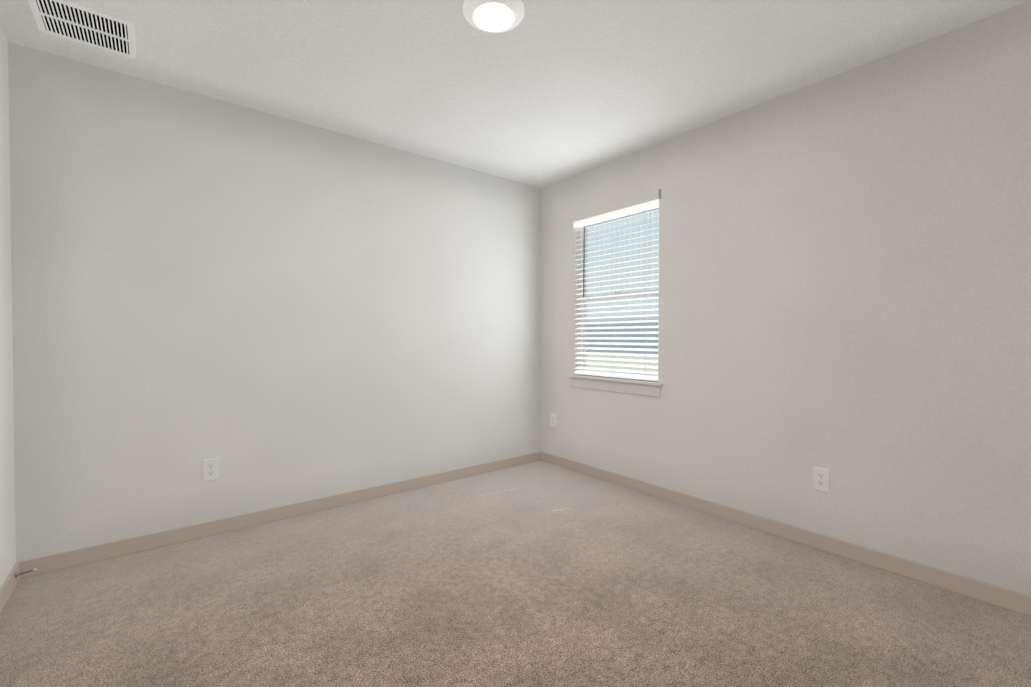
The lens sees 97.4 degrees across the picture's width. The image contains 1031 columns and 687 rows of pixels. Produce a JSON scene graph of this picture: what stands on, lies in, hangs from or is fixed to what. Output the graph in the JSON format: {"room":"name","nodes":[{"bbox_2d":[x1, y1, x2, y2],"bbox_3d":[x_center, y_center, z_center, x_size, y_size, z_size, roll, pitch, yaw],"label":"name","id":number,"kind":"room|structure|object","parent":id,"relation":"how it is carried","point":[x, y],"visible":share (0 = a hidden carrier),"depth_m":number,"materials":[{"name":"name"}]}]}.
{"room":"empty bedroom","nodes":[
{"label":"empty bedroom","id":0,"kind":"room"},
{"bbox_2d":[0,27,15,587],"bbox_3d":[-1.244,-0.120,0.623,0.160,2.440,3.546,-1,1,-39],"label":"wall","id":1,"kind":"structure","parent":0,"point":[7,520],"depth_m":1.97,"materials":[{"name":"paint"}]},
{"bbox_2d":[0,560,27,613],"bbox_3d":[-1.175,1.059,0.695,0.016,0.080,3.546,-1,1,-39],"label":"baseboard","id":2,"kind":"structure","parent":1,"relation":"attached to","point":[11,581],"depth_m":1.95,"materials":[{"name":"beige paint"}]},
{"bbox_2d":[15,568,36,576],"bbox_3d":[-2.196,1.028,2.033,0.065,0.021,0.021,-1,1,-39],"label":"doorstop","id":3,"kind":"object","parent":2,"relation":"attached to","point":[17,574],"visible":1,"depth_m":2.03,"materials":[{"name":"silver metal"}]},
{"bbox_2d":[8,42,540,561],"bbox_3d":[-1.079,-0.156,3.126,3.542,2.440,0.160,-1,1,-39],"label":"wall","id":4,"kind":"structure","parent":0,"point":[270,310],"depth_m":2.60,"materials":[{"name":"paint"}]},
{"bbox_2d":[203,458,218,481],"bbox_3d":[-1.702,0.706,2.533,0.074,0.120,0.008,-1,1,-39],"label":"outlet","id":5,"kind":"object","parent":4,"relation":"attached to","point":[210,469],"visible":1,"depth_m":2.53,"materials":[{"name":"white plastic"}]},
{"bbox_2d":[24,452,539,576],"bbox_3d":[-1.029,1.025,3.070,3.150,0.080,0.016,-1,1,-39],"label":"baseboard","id":6,"kind":"structure","parent":4,"relation":"attached to","point":[72,558],"depth_m":2.63,"materials":[{"name":"beige paint"}]},
{"bbox_2d":[0,0,1029,187],"bbox_3d":[0.077,-1.415,1.660,3.542,0.120,3.866,-1,1,-39],"label":"ceiling","id":7,"kind":"structure","parent":0,"point":[543,93],"depth_m":2.18,"materials":[{"name":"paint"}]},
{"bbox_2d":[28,0,135,58],"bbox_3d":[-1.840,-1.355,1.941,0.319,0.008,0.295,-1,1,-39],"label":"ceiling vent","id":8,"kind":"object","parent":7,"relation":"in","point":[70,21],"visible":1,"depth_m":1.93,"materials":[{"name":"white metal"}]},
{"bbox_2d":[463,0,523,32],"bbox_3d":[-0.089,-1.333,1.848,0.250,0.048,0.250,-1,1,-39],"label":"ceiling light","id":9,"kind":"object","parent":7,"relation":"attached to","point":[494,16],"visible":1,"depth_m":1.82,"materials":[{"name":"white glass"}]},
{"bbox_2d":[0,460,1030,686],"bbox_3d":[0.077,1.145,1.697,3.542,0.120,3.866,-1,1,-39],"label":"floor","id":10,"kind":"structure","parent":0,"point":[540,573],"depth_m":1.85,"materials":[{"name":"carpet"}]},
{"bbox_2d":[541,0,1030,595],"bbox_3d":[1.399,-0.150,2.733,0.160,2.440,3.546,-1,1,-39],"label":"wall","id":11,"kind":"structure","parent":0,"point":[845,278],"depth_m":2.27,"materials":[{"name":"paint"}]},
{"bbox_2d":[550,413,555,427],"bbox_3d":[0.329,0.671,3.950,0.008,0.120,0.074,-1,1,-39],"label":"outlet","id":12,"kind":"object","parent":11,"relation":"attached to","point":[552,420],"visible":1,"depth_m":3.95,"materials":[{"name":"white plastic"}]},
{"bbox_2d":[567,375,662,385],"bbox_3d":[0.749,0.275,3.459,0.102,0.020,0.894,-1,1,-39],"label":"window sill","id":13,"kind":"structure","parent":11,"relation":"attached to","point":[618,380],"depth_m":3.38,"materials":[{"name":"white"}]},
{"bbox_2d":[571,377,660,396],"bbox_3d":[0.730,0.324,3.439,0.013,0.078,0.844,-1,1,-39],"label":"trim","id":14,"kind":"structure","parent":11,"relation":"attached to","point":[641,389],"depth_m":3.38,"materials":[{"name":"white"}]},
{"bbox_2d":[579,207,658,380],"bbox_3d":[0.806,-0.368,3.496,0.061,1.265,0.814,-1,1,-39],"label":"window","id":15,"kind":"structure","parent":11,"relation":"in","point":[623,285],"depth_m":3.58,"materials":[{"name":"white plastic"}]},
{"bbox_2d":[574,189,660,380],"bbox_3d":[0.759,-0.403,3.447,0.064,1.319,0.829,-1,1,-39],"label":"window blind","id":16,"kind":"object","parent":15,"relation":"attached to","point":[638,208],"visible":0.88,"depth_m":3.42,"materials":[{"name":"white plastic"}]},
{"bbox_2d":[540,451,1030,615],"bbox_3d":[1.330,1.031,2.695,0.016,0.080,3.546,-1,1,-39],"label":"baseboard","id":17,"kind":"structure","parent":11,"relation":"attached to","point":[1012,600],"depth_m":2.32,"materials":[{"name":"beige paint"}]},
{"bbox_2d":[813,467,829,492],"bbox_3d":[1.596,0.710,2.364,0.008,0.120,0.074,-1,1,-39],"label":"outlet","id":18,"kind":"object","parent":11,"relation":"attached to","point":[821,476],"visible":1,"depth_m":2.36,"materials":[{"name":"white plastic"}]},
{"label":"outside","id":19,"kind":"structure","parent":0,"visible":0},
{"bbox_2d":[586,209,658,371],"bbox_3d":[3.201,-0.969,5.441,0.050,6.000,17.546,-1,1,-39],"label":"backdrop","id":20,"kind":"structure","parent":19,"point":[621,227],"depth_m":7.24,"materials":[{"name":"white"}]}
]}

